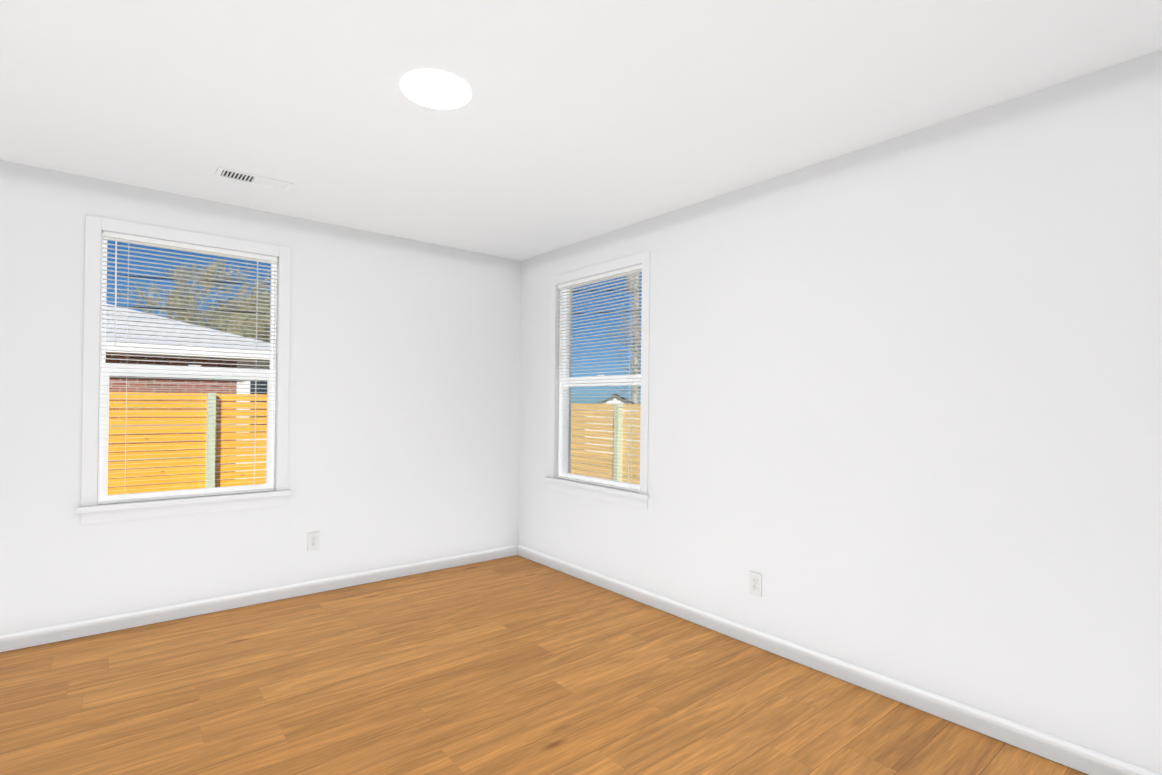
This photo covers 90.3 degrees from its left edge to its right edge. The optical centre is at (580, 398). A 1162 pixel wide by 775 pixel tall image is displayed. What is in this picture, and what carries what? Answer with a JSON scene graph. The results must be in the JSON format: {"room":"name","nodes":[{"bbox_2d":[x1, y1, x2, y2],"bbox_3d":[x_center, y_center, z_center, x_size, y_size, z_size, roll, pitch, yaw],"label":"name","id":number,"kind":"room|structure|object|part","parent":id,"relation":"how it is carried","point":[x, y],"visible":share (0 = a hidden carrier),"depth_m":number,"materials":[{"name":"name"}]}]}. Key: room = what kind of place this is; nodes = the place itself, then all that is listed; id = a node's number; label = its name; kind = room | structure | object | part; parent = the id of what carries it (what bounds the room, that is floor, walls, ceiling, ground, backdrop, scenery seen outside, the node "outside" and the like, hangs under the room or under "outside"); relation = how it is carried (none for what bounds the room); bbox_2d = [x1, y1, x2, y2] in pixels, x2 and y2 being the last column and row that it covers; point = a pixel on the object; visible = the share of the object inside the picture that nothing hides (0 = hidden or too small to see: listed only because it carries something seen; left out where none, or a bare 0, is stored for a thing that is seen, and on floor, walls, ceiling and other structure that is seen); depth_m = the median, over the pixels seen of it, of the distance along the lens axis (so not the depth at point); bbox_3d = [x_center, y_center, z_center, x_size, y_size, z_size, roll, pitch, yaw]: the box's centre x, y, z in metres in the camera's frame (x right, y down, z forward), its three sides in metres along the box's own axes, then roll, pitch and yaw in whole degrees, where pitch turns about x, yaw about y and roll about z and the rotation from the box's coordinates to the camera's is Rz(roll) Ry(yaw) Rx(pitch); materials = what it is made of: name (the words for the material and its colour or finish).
{"room":"empty bedroom","nodes":[
{"label":"empty bedroom","id":0,"kind":"room"},
{"bbox_2d":[0,160,520,634],"bbox_3d":[-2.263,0.048,3.470,4.720,2.440,0.160,1,0,-39],"label":"wall","id":1,"kind":"structure","parent":0,"point":[404,400],"depth_m":3.75,"materials":[{"name":"paint"}]},
{"bbox_2d":[77,215,290,524],"bbox_3d":[-2.281,-0.148,3.410,1.027,1.642,0.159,1,0,-39],"label":"window","id":2,"kind":"structure","parent":1,"relation":"in","point":[91,510],"depth_m":3.30,"materials":[{"name":"white plastic"}]},
{"bbox_2d":[99,231,277,503],"bbox_3d":[-2.262,-0.163,3.386,0.851,1.472,0.036,1,0,-39],"label":"window blind","id":3,"kind":"object","parent":2,"relation":"attached to","point":[115,236],"visible":0.88,"depth_m":3.36,"materials":[{"name":"white plastic"}]},
{"bbox_3d":[-2.300,-0.171,3.434,0.823,1.421,0.040,1,0,-39],"label":"glass","id":4,"kind":"part","parent":2,"relation":"part of","materials":[{"name":"clear glass"}]},
{"bbox_2d":[0,545,515,651],"bbox_3d":[-2.216,1.223,3.398,4.350,0.083,0.014,1,0,-39],"label":"baseboard","id":5,"kind":"structure","parent":1,"relation":"attached to","point":[61,632],"depth_m":3.46,"materials":[{"name":"white wood"}]},
{"bbox_2d":[307,532,319,550],"bbox_3d":[-1.751,0.935,3.780,0.072,0.116,0.010,1,0,-39],"label":"electrical outlet","id":6,"kind":"object","parent":1,"relation":"attached to","point":[313,541],"visible":1,"depth_m":3.78,"materials":[{"name":"white plastic"}]},
{"bbox_2d":[0,555,1087,774],"bbox_3d":[-0.706,1.371,1.542,4.720,0.200,5.120,1,0,-39],"label":"floor","id":7,"kind":"structure","parent":0,"point":[515,665],"depth_m":2.46,"materials":[{"name":"brown wood"}]},
{"bbox_2d":[0,0,1161,260],"bbox_3d":[-0.678,-1.268,1.559,4.720,0.200,5.120,1,0,-39],"label":"ceiling","id":8,"kind":"structure","parent":0,"point":[570,122],"depth_m":2.19,"materials":[{"name":"paint"}]},
{"bbox_2d":[215,166,292,191],"bbox_3d":[-1.738,-1.165,3.076,0.345,0.008,0.145,1,0,-39],"label":"ceiling vent","id":9,"kind":"object","parent":8,"relation":"in","point":[240,176],"visible":1,"depth_m":3.07,"materials":[{"name":"metal"}]},
{"bbox_2d":[400,69,471,108],"bbox_3d":[-0.543,-1.153,2.169,0.264,0.020,0.264,1,0,-39],"label":"recessed light","id":10,"kind":"object","parent":8,"relation":"in","point":[435,88],"visible":0.98,"depth_m":2.14,"materials":[{"name":"white plastic"}]},
{"bbox_2d":[518,50,1161,774],"bbox_3d":[1.123,0.080,2.932,0.160,2.440,4.960,1,0,-39],"label":"wall","id":11,"kind":"structure","parent":0,"point":[906,408],"depth_m":2.41,"materials":[{"name":"paint"}]},
{"bbox_2d":[544,250,649,509],"bbox_3d":[0.131,-0.118,4.094,0.159,1.642,1.089,1,0,-39],"label":"window","id":12,"kind":"structure","parent":11,"relation":"in","point":[641,498],"depth_m":4.13,"materials":[{"name":"white plastic"}]},
{"bbox_2d":[555,264,641,491],"bbox_3d":[0.107,-0.133,4.075,0.036,1.472,0.913,1,0,-39],"label":"window blind","id":13,"kind":"object","parent":12,"relation":"attached to","point":[568,285],"visible":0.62,"depth_m":4.04,"materials":[{"name":"white plastic"}]},
{"bbox_3d":[0.158,-0.116,4.116,0.089,1.507,0.921,1,0,-39],"label":"frame","id":14,"kind":"part","parent":12,"relation":"part of","materials":[{"name":"white plastic"}]},
{"bbox_3d":[0.155,-0.141,4.113,0.040,1.421,0.885,1,0,-39],"label":"glass","id":15,"kind":"part","parent":12,"relation":"part of","materials":[{"name":"clear glass"}]},
{"bbox_2d":[749,572,761,596],"bbox_3d":[0.915,0.975,3.034,0.010,0.116,0.072,1,0,-39],"label":"electrical outlet","id":16,"kind":"object","parent":11,"relation":"attached to","point":[755,584],"visible":1,"depth_m":3.03,"materials":[{"name":"white plastic"}]},
{"bbox_2d":[516,544,1160,774],"bbox_3d":[0.992,1.254,2.931,0.014,0.083,4.800,1,0,-39],"label":"baseboard","id":17,"kind":"structure","parent":11,"relation":"attached to","point":[1064,752],"depth_m":2.52,"materials":[{"name":"white wood"}]},
{"label":"outside","id":18,"kind":"structure","parent":0,"visible":0},
{"bbox_2d":[572,416,639,478],"bbox_3d":[-3.356,1.745,9.194,170.000,0.001,180.000,1,0,-39],"label":"ground","id":19,"kind":"structure","parent":18,"point":[596,458],"depth_m":17.48,"materials":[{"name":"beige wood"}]},
{"bbox_2d":[98,392,266,494],"bbox_3d":[-6.255,0.799,6.117,15.342,1.790,0.108,1,0,-39],"label":"fence","id":20,"kind":"object","parent":19,"relation":"on","point":[211,445],"depth_m":7.22,"materials":[{"name":"yellow wood"}]},
{"bbox_2d":[105,303,269,487],"bbox_3d":[-12.601,-0.333,9.572,12.920,3.967,8.800,1,0,-39],"label":"house","id":21,"kind":"structure","parent":19,"relation":"on","point":[230,387],"depth_m":9.45,"materials":[{"name":"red brick"}]},
{"bbox_2d":[118,257,270,341],"bbox_3d":[-16.707,-2.281,26.207,7.059,8.145,7.462,1,0,-39],"label":"tree","id":22,"kind":"object","parent":19,"relation":"on","point":[196,299],"depth_m":25.09,"materials":[{"name":"green plant"}]},
{"bbox_2d":[211,288,269,341],"bbox_3d":[-12.875,-2.057,25.981,8.564,7.733,5.755,1,0,-39],"label":"tree","id":23,"kind":"object","parent":19,"relation":"on","point":[248,324],"depth_m":24.36,"materials":[{"name":"green plant"}]},
{"bbox_2d":[571,403,640,483],"bbox_3d":[4.327,0.932,3.541,0.108,1.710,16.889,1,0,-39],"label":"fence","id":24,"kind":"object","parent":19,"relation":"on","point":[583,420],"depth_m":8.43,"materials":[{"name":"brown wood"}]},
{"bbox_2d":[585,394,639,455],"bbox_3d":[1.114,0.852,19.699,2.200,2.020,2.700,1,0,2],"label":"house","id":25,"kind":"structure","parent":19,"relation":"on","point":[615,398],"depth_m":18.50,"materials":[{"name":"white"}]},
{"bbox_2d":[606,303,641,403],"bbox_3d":[1.842,-0.304,14.251,3.075,4.380,4.585,1,0,-39],"label":"tree","id":26,"kind":"object","parent":19,"relation":"on","point":[638,328],"depth_m":14.39,"materials":[{"name":"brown plant"}]}
]}

